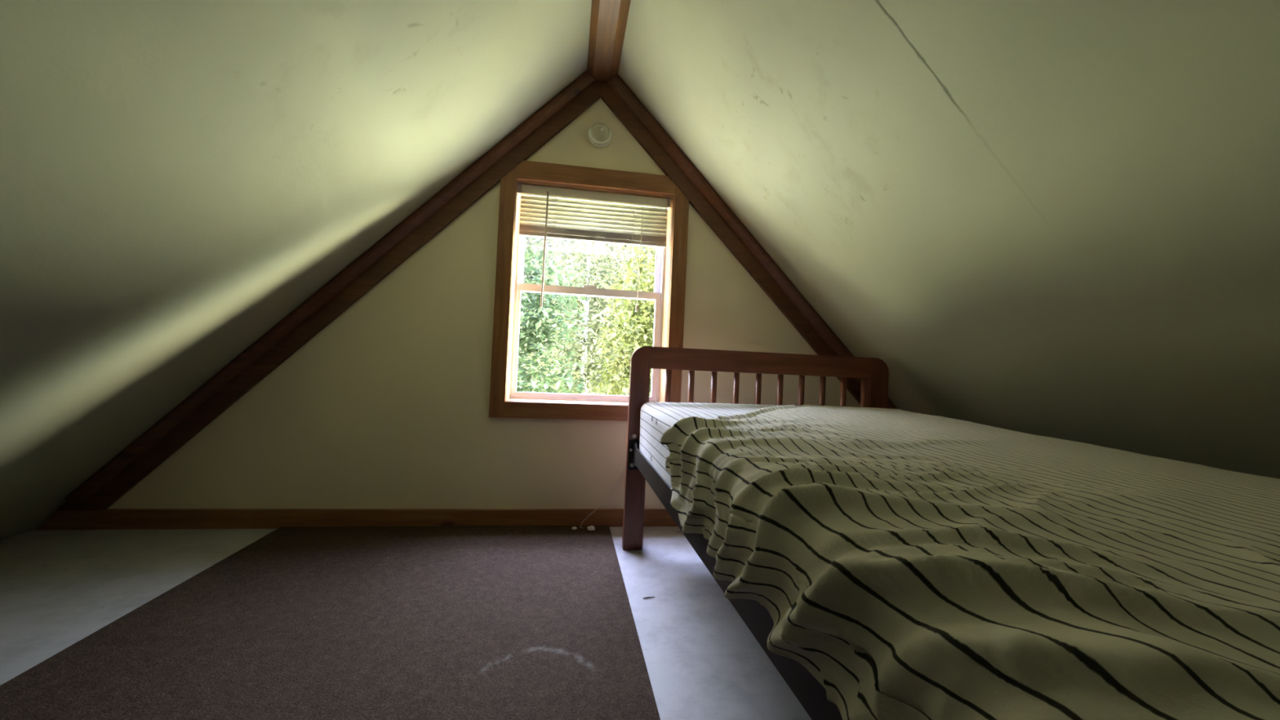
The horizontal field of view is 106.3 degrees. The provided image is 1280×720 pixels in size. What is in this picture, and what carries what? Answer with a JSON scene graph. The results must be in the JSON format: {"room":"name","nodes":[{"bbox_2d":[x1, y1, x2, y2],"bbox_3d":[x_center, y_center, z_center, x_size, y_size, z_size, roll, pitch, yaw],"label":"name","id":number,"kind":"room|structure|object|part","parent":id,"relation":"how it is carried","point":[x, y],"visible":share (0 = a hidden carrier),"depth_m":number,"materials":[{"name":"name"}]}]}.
{"room":"attic bedroom","nodes":[
{"label":"attic bedroom","id":0,"kind":"room"},
{"bbox_2d":[0,0,591,539],"bbox_3d":[-0.947,-0.391,-0.191,2.150,2.170,4.500,3,-1,-9],"label":"ceiling","id":1,"kind":"structure","parent":0,"point":[178,178],"depth_m":1.19,"materials":[{"name":"white paint"}]},
{"bbox_2d":[586,0,631,83],"bbox_3d":[0.164,-1.278,-0.062,0.132,0.089,4.398,3,-1,-9],"label":"trim","id":2,"kind":"structure","parent":1,"relation":"attached to","point":[608,20],"depth_m":1.81,"materials":[{"name":"brown wood"}]},
{"bbox_2d":[0,526,811,719],"bbox_3d":[0.066,0.753,-0.049,4.100,0.120,4.500,3,-1,-9],"label":"floor","id":3,"kind":"structure","parent":0,"point":[59,588],"depth_m":1.34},
{"bbox_2d":[0,524,660,719],"bbox_3d":[-0.492,0.667,0.158,1.288,0.008,3.675,3,-1,-9],"label":"carpet","id":4,"kind":"object","parent":3,"relation":"on","point":[442,622],"visible":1,"depth_m":1.15,"materials":[{"name":"brown carpet"}]},
{"bbox_2d":[587,525,595,530],"bbox_3d":[-0.202,0.698,1.989,0.032,0.020,0.021,3,-1,-9],"label":"paper scrap","id":5,"kind":"object","parent":4,"relation":"on","point":[591,527],"visible":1,"depth_m":1.98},
{"bbox_2d":[622,346,888,719],"bbox_3d":[0.631,0.346,0.953,1.079,0.778,2.000,3,-1,-9],"label":"frame","id":6,"kind":"object","parent":3,"relation":"on","point":[873,372],"visible":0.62,"depth_m":1.84,"materials":[{"name":"brown wood"}]},
{"bbox_3d":[-0.017,0.353,1.789,0.004,0.093,0.080,3,-1,-9],"label":"hook plate","id":7,"kind":"part","parent":6,"relation":"part of","materials":[{"name":"metal"}]},
{"bbox_3d":[-0.013,0.334,1.848,0.075,0.778,0.035,3,-1,-9],"label":"headboard post","id":8,"kind":"part","parent":6,"relation":"part of","materials":[{"name":"brown wood"}]},
{"bbox_2d":[639,402,783,487],"bbox_3d":[0.642,0.264,0.957,1.028,0.200,1.893,3,-1,-9],"label":"mattress","id":9,"kind":"object","parent":6,"relation":"on","point":[655,418],"visible":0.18,"depth_m":1.55,"materials":[{"name":"white fabric"}]},
{"bbox_2d":[659,404,1279,719],"bbox_3d":[0.625,0.250,0.908,1.098,0.206,1.784,3,-1,-9],"label":"blanket","id":10,"kind":"object","parent":9,"relation":"on","point":[917,566],"visible":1,"depth_m":0.43,"materials":[{"name":"fabric"}]},
{"bbox_3d":[0.141,0.344,0.848,0.034,0.061,1.842,3,-1,-9],"label":"rail","id":11,"kind":"part","parent":6,"relation":"part of","materials":[{"name":"metal"}]},
{"bbox_3d":[0.497,0.012,1.930,0.926,0.085,0.033,3,-1,-9],"label":"headboard rail","id":12,"kind":"part","parent":6,"relation":"part of","materials":[{"name":"brown wood"}]},
{"bbox_3d":[0.977,0.381,1.999,0.077,0.778,0.035,3,-1,-9],"label":"headboard post","id":13,"kind":"part","parent":6,"relation":"part of","materials":[{"name":"brown wood"}]},
{"bbox_2d":[40,98,860,526],"bbox_3d":[-0.227,-0.281,2.194,4.060,2.100,0.200,3,-1,-9],"label":"wall","id":14,"kind":"structure","parent":0,"point":[386,406],"depth_m":2.00,"materials":[{"name":"beige paint"}]},
{"bbox_2d":[56,70,601,510],"bbox_3d":[-1.150,-0.372,1.923,1.939,1.945,0.060,3,-1,-9],"label":"trim","id":15,"kind":"structure","parent":14,"relation":"attached to","point":[166,437],"depth_m":1.90,"materials":[{"name":"brown wood"}]},
{"bbox_2d":[36,508,677,529],"bbox_3d":[-0.254,0.680,2.069,3.975,0.072,0.018,3,-1,-9],"label":"baseboard","id":16,"kind":"structure","parent":14,"relation":"attached to","point":[108,518],"depth_m":1.91,"materials":[{"name":"brown wood"}]},
{"bbox_2d":[488,160,688,421],"bbox_3d":[-0.205,-0.288,2.087,0.819,1.093,0.019,3,-1,-9],"label":"trim","id":17,"kind":"structure","parent":14,"relation":"attached to","point":[530,171],"depth_m":2.06,"materials":[{"name":"brown wood"}]},
{"bbox_2d":[505,179,674,404],"bbox_3d":[-0.224,-0.282,2.190,0.702,0.958,0.190,3,-1,-9],"label":"window","id":18,"kind":"structure","parent":14,"relation":"in","point":[661,293],"depth_m":2.20,"materials":[{"name":"white wood"}]},
{"bbox_3d":[-0.244,0.193,2.181,0.686,0.007,0.190,3,-1,-9],"label":"sill","id":19,"kind":"part","parent":18,"relation":"part of","materials":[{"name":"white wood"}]},
{"bbox_3d":[-0.240,-0.078,2.235,0.663,0.514,0.025,3,-1,-9],"label":"sash","id":20,"kind":"part","parent":18,"relation":"part of","materials":[{"name":"white plastic"}]},
{"bbox_3d":[-0.225,-0.521,2.270,0.663,0.438,0.025,3,-1,-9],"label":"sash","id":21,"kind":"part","parent":18,"relation":"part of","materials":[{"name":"white plastic"}]},
{"bbox_2d":[517,182,670,311],"bbox_3d":[-0.210,-0.484,2.144,0.677,0.536,0.056,3,-1,-9],"label":"window blind","id":22,"kind":"object","parent":18,"relation":"attached to","point":[565,224],"visible":1,"depth_m":2.14,"materials":[{"name":"white plastic"}]},
{"bbox_3d":[-0.206,-0.539,2.152,0.654,0.016,0.025,3,-1,-9],"label":"rail","id":23,"kind":"part","parent":22,"relation":"part of","materials":[{"name":"white plastic"}]},
{"bbox_3d":[0.001,-0.482,2.157,0.011,0.470,0.006,3,-1,-9],"label":"lift cord","id":24,"kind":"part","parent":22,"relation":"part of","materials":[{"name":"white fabric"}]},
{"bbox_2d":[587,122,612,147],"bbox_3d":[-0.172,-0.984,2.088,0.106,0.106,0.041,3,-1,-9],"label":"smoke detector","id":25,"kind":"object","parent":14,"relation":"attached to","point":[600,135],"visible":1,"depth_m":2.08,"materials":[{"name":"white plastic"}]},
{"bbox_2d":[579,466,625,528],"bbox_3d":[-0.145,0.564,1.991,0.190,0.292,0.193,3,-1,-9],"label":"string","id":26,"kind":"object","parent":14,"relation":"hanging from","point":[624,467],"visible":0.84,"depth_m":2.07,"materials":[{"name":"white fabric"}]},
{"bbox_2d":[600,74,897,408],"bbox_3d":[0.740,-0.283,2.210,1.939,1.945,0.060,3,-1,-9],"label":"trim","id":27,"kind":"structure","parent":14,"relation":"attached to","point":[615,94],"depth_m":2.15,"materials":[{"name":"brown wood"}]},
{"bbox_2d":[617,0,1279,478],"bbox_3d":[1.176,-0.290,0.132,2.150,2.170,4.500,3,-1,-9],"label":"ceiling","id":28,"kind":"structure","parent":0,"point":[1056,219],"depth_m":1.12,"materials":[{"name":"white paint"}]},
{"label":"outside","id":29,"kind":"structure","parent":0,"visible":0},
{"bbox_3d":[-3.865,3.641,24.256,44.000,0.379,44.000,3,-1,-9],"label":"ground","id":30,"kind":"structure","parent":29,"visible":0},
{"bbox_2d":[516,217,588,394],"bbox_3d":[-2.242,-0.017,7.944,2.832,7.006,2.816,3,-1,-9],"label":"maple tree","id":31,"kind":"object","parent":30,"relation":"on","point":[529,317],"visible":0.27,"depth_m":7.72,"materials":[{"name":"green plant"}]},
{"bbox_2d":[518,214,654,395],"bbox_3d":[-1.351,-1.137,15.959,5.698,9.605,5.689,3,-1,-9],"label":"tree","id":32,"kind":"object","parent":30,"relation":"on","point":[611,248],"visible":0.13,"depth_m":15.04,"materials":[{"name":"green plant"}]},
{"bbox_2d":[520,222,653,395],"bbox_3d":[-1.264,-0.517,11.211,3.264,8.204,3.251,3,-1,-9],"label":"birch tree","id":33,"kind":"object","parent":30,"relation":"on","point":[584,346],"visible":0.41,"depth_m":10.98,"materials":[{"name":"green plant"}]},
{"bbox_2d":[594,214,655,396],"bbox_3d":[0.566,0.019,8.458,2.783,7.207,2.941,3,-1,-9],"label":"maple tree","id":34,"kind":"object","parent":30,"relation":"on","point":[641,322],"visible":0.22,"depth_m":8.20,"materials":[{"name":"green plant"}]}
]}

